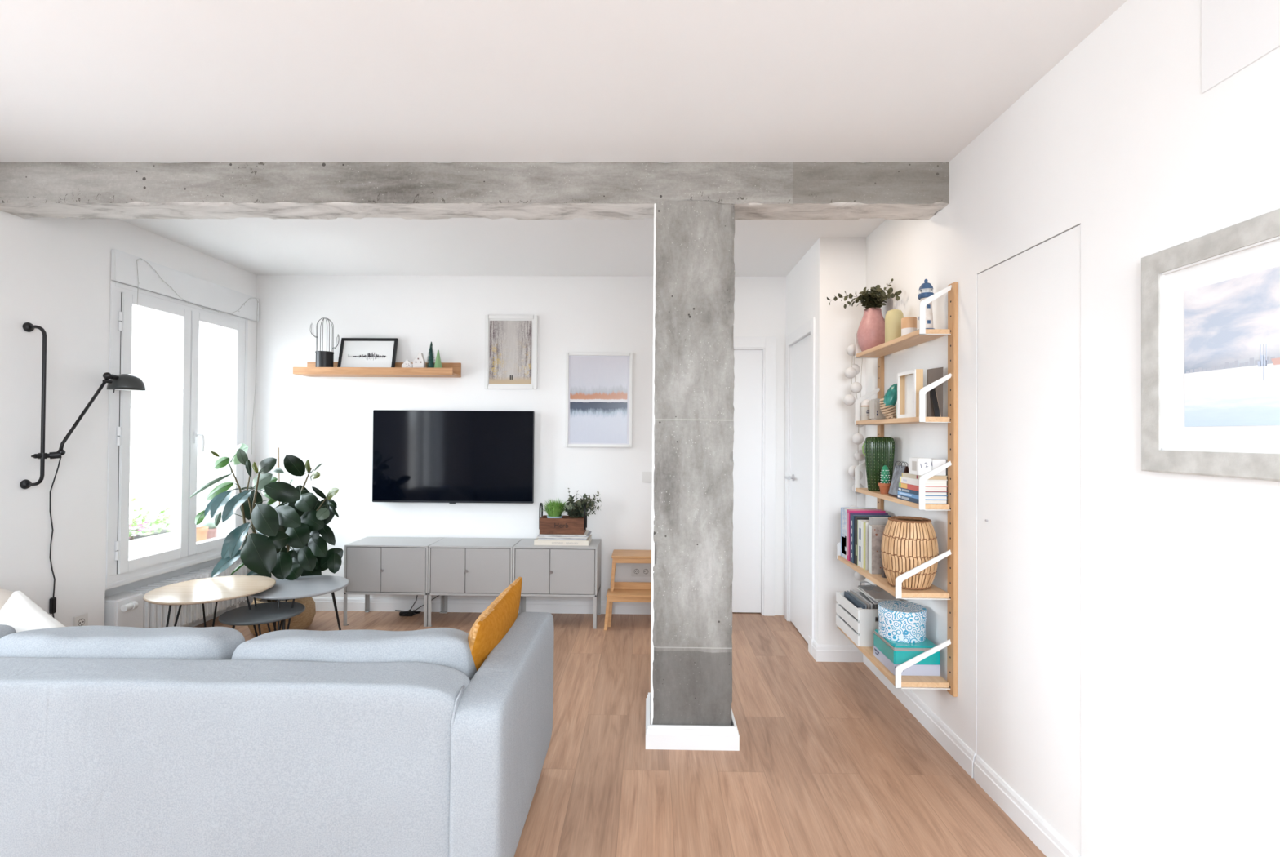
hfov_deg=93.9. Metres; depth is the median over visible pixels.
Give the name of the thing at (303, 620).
basket
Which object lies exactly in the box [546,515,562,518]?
pot
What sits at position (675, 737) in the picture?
baseboard
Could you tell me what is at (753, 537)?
door
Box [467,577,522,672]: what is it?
pillow
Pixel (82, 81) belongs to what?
ceiling
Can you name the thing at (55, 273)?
wall
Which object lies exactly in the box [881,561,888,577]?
bottle
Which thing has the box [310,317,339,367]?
cactus
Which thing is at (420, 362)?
house
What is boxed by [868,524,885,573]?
book
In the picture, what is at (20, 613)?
pillow
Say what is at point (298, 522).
rubber plant
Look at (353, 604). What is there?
baseboard
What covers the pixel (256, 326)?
fairy lights
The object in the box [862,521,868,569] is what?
book
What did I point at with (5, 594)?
pillow
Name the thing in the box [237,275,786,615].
wall
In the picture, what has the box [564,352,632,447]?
framed abstract print
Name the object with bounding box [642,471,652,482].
light switch
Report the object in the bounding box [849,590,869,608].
magazine
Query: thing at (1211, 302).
framed piece
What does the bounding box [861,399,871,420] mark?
candle jar
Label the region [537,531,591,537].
magazine
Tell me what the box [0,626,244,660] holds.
cushion
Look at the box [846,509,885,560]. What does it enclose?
book
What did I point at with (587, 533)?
magazine
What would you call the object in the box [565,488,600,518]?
plant
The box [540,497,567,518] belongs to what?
potted grass
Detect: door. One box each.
[732,336,776,615]
[784,317,815,655]
[973,224,1080,856]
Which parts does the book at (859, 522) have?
spine panel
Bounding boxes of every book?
[533,534,591,546]
[840,507,879,559]
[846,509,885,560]
[849,512,888,561]
[850,514,891,563]
[853,515,868,564]
[857,520,868,568]
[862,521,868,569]
[868,516,888,524]
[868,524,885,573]
[897,487,946,495]
[897,490,947,499]
[897,494,947,504]
[898,482,947,492]
[899,476,947,486]
[902,472,946,479]
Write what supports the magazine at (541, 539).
on the magazine stack
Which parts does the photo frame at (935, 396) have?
easel leg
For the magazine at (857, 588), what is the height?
0.008 m
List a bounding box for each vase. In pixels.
[826,278,901,351]
[862,436,895,491]
[884,309,903,342]
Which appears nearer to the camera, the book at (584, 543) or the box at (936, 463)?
the box at (936, 463)
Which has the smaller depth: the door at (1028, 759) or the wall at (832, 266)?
the door at (1028, 759)
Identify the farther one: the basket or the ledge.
the ledge
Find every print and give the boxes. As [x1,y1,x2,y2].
[484,315,537,389]
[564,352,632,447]
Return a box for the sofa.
[0,611,553,856]
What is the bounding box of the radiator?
[104,560,246,628]
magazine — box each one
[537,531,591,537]
[537,536,587,537]
[537,537,587,540]
[538,537,586,539]
[539,529,589,536]
[843,591,863,634]
[847,590,866,608]
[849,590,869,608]
[852,589,872,608]
[856,586,900,603]
[857,581,899,600]
[863,593,878,604]
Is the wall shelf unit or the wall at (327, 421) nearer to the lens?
the wall shelf unit
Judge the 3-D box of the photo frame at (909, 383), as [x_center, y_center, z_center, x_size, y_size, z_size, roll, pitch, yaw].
[1.248,-0.157,2.767,0.037,0.215,0.190,0,-1,1]
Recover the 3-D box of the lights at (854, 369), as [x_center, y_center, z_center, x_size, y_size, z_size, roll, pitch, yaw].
[1.257,0.233,3.491,0.118,1.443,0.133,0,-1,35]
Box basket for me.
[248,596,315,635]
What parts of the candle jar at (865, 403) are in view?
dome lid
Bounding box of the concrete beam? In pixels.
[0,162,949,220]
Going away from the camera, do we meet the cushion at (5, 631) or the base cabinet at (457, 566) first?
the cushion at (5, 631)
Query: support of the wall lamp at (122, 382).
attached to the wall at (55, 273)
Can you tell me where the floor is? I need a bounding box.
[196,610,1046,856]
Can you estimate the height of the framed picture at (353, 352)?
0.281 m
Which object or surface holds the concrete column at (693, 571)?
on the floor
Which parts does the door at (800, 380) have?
handle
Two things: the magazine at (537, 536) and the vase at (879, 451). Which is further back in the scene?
the magazine at (537, 536)
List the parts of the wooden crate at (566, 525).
loop handle, loop handle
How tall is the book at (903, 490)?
0.017 m
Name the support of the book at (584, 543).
on the base cabinet at (545, 571)
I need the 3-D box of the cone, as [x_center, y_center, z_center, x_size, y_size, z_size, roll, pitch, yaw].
[-1.516,-0.502,4.492,0.074,0.178,0.074,0,-1,1]
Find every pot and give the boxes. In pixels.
[315,351,333,367]
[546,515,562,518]
[869,398,885,420]
[878,482,890,493]
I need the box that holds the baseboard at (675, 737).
[645,692,739,751]
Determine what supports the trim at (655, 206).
attached to the concrete column at (693, 571)
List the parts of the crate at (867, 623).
corner post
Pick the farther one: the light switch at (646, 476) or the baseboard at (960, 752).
the light switch at (646, 476)
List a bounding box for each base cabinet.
[343,537,444,626]
[427,537,522,626]
[512,538,600,628]
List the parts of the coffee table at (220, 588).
hairpin leg, hairpin leg, hairpin leg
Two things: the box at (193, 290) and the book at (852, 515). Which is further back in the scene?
the box at (193, 290)
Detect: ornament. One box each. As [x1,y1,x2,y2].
[879,383,897,418]
[916,279,933,330]
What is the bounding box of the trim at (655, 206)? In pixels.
[650,203,656,724]
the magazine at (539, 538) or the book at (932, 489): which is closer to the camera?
the book at (932, 489)
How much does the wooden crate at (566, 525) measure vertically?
0.218 m
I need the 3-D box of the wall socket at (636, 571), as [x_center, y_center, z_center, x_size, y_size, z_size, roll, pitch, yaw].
[0.010,1.091,4.569,0.153,0.082,0.011,0,-1,1]
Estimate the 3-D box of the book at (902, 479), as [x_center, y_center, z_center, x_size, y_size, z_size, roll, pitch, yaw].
[1.280,0.239,2.707,0.118,0.028,0.214,0,-1,1]
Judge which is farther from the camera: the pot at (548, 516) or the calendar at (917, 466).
the pot at (548, 516)
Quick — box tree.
[426,342,435,368]
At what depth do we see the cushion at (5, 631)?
1.99 m
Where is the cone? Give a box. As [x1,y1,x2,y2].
[434,350,442,368]
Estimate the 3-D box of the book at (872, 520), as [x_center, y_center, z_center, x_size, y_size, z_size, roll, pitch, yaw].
[1.248,0.581,2.995,0.185,0.268,0.049,0,-1,1]
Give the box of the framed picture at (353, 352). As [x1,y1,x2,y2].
[337,337,398,367]
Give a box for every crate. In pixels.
[538,502,586,534]
[835,591,878,646]
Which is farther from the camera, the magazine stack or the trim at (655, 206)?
the magazine stack
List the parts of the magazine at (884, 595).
wire coil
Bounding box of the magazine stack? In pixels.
[537,529,591,540]
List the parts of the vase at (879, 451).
vase handle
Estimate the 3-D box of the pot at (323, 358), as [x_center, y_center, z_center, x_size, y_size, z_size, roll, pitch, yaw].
[-2.381,-0.498,4.513,0.126,0.158,0.126,0,-1,1]
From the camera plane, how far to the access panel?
1.35 m
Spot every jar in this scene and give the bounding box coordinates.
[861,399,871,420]
[901,316,916,336]
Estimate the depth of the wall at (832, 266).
3.66 m
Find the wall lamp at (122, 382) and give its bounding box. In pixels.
[19,322,146,617]
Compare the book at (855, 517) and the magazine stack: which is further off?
the magazine stack
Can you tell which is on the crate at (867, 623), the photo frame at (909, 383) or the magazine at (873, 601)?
the magazine at (873, 601)
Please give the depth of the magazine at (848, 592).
3.16 m
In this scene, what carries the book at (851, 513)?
on the wall shelf unit
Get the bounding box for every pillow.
[0,588,13,611]
[0,591,65,632]
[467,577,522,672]
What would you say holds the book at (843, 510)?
on the wall shelf unit
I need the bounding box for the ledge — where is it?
[293,362,461,377]
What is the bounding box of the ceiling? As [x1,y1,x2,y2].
[0,0,1127,276]
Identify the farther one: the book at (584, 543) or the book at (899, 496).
the book at (584, 543)
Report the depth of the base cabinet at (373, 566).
4.24 m
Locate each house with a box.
[401,360,413,367]
[413,352,425,367]
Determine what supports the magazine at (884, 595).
on the magazine at (857, 588)
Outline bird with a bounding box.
[895,401,897,417]
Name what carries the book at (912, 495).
on the book at (899, 496)
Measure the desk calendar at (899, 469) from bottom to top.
0.171 m
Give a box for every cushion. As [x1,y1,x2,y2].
[0,625,17,638]
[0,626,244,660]
[230,627,475,680]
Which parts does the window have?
pane, handle, pane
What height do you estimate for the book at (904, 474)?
0.018 m
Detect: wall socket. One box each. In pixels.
[72,613,88,628]
[631,565,651,577]
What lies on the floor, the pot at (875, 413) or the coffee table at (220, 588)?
the coffee table at (220, 588)
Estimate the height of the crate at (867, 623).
0.186 m
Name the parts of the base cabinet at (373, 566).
leg, door, leg, door, leg, leg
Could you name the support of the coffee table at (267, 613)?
on the floor
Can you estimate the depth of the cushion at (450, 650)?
1.84 m
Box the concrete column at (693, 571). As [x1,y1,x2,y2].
[652,200,734,725]
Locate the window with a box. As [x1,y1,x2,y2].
[105,280,248,587]
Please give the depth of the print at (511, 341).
4.58 m
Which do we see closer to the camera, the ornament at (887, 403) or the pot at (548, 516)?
the ornament at (887, 403)
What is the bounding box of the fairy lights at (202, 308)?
[136,257,251,336]
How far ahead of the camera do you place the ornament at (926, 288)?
2.68 m
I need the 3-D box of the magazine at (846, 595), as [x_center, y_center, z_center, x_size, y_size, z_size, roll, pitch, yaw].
[1.137,1.000,3.193,0.011,0.190,0.284,0,-1,1]
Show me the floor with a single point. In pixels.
(828, 762)
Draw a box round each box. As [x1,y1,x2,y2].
[111,248,258,321]
[878,600,926,643]
[932,458,946,475]
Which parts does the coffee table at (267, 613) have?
hairpin leg, hairpin leg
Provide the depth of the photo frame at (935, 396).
2.65 m
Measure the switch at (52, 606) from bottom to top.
0.080 m
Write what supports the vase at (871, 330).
on the wall shelf unit
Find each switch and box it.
[48,597,56,613]
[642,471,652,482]
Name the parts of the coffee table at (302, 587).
hairpin leg, hairpin leg, hairpin leg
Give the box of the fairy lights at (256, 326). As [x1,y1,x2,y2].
[256,326,257,357]
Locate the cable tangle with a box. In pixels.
[395,595,439,616]
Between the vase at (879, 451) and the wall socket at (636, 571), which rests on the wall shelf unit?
the vase at (879, 451)
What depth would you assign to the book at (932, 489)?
2.60 m
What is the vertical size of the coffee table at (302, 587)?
0.418 m
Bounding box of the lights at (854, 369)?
[843,344,865,585]
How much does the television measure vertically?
0.707 m
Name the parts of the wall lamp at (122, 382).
rail, arm, lamp shade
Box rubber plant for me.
[188,443,343,635]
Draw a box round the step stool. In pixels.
[604,549,651,630]
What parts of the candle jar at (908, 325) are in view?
wooden lid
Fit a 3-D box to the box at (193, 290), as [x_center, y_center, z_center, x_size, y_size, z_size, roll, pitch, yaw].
[-2.972,-0.921,4.006,0.028,0.178,1.246,0,-1,1]
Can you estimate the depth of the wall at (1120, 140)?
1.64 m
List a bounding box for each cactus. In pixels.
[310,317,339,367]
[878,465,890,493]
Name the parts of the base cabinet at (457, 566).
leg, leg, door, door, leg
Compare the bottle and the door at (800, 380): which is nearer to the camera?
the bottle
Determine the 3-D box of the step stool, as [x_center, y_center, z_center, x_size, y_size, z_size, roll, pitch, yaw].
[0.001,1.163,4.355,0.498,0.502,0.402,0,-1,1]
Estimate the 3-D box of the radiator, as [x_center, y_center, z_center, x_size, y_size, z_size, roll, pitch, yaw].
[-3.014,1.187,3.956,0.184,0.405,1.120,0,-1,1]
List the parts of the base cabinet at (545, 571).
leg, door, door, leg, leg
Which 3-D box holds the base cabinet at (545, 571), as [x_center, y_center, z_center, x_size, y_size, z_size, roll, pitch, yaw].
[-0.600,1.125,4.380,0.598,0.571,0.365,0,-1,1]
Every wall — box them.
[0,210,257,628]
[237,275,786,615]
[784,237,866,644]
[865,0,1279,856]
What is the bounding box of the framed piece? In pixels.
[1141,208,1279,480]
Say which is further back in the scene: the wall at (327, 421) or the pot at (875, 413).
the wall at (327, 421)
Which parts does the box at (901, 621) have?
lid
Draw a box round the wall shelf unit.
[836,282,958,697]
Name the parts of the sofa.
armrest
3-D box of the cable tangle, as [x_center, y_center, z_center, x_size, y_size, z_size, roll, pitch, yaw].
[-1.615,1.284,4.543,0.461,0.241,0.109,1,-1,-19]
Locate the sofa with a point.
(127, 741)
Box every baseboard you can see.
[251,596,651,614]
[645,692,739,751]
[812,640,862,662]
[862,653,975,777]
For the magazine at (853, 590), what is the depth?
3.15 m
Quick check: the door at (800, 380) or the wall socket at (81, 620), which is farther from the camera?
the door at (800, 380)
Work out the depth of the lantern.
2.63 m
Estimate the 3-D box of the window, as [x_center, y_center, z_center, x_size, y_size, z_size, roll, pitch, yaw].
[-2.991,0.037,3.950,0.145,1.735,1.155,0,-1,1]
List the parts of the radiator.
panel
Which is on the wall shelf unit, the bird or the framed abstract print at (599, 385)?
the bird
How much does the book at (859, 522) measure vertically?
0.238 m
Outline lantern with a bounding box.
[880,515,938,590]
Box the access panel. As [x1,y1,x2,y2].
[1201,0,1279,93]
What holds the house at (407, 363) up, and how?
on the ledge
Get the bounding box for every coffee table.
[142,575,275,638]
[217,601,305,633]
[250,575,349,631]
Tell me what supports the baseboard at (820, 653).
attached to the wall at (832, 266)
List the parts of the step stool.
leg, leg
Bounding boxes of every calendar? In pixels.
[888,461,908,497]
[908,457,932,475]
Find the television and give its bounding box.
[372,409,534,503]
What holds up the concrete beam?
attached to the ceiling
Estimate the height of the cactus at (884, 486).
0.145 m
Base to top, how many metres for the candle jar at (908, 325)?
0.097 m
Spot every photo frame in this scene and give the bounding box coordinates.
[897,368,923,417]
[926,367,942,417]

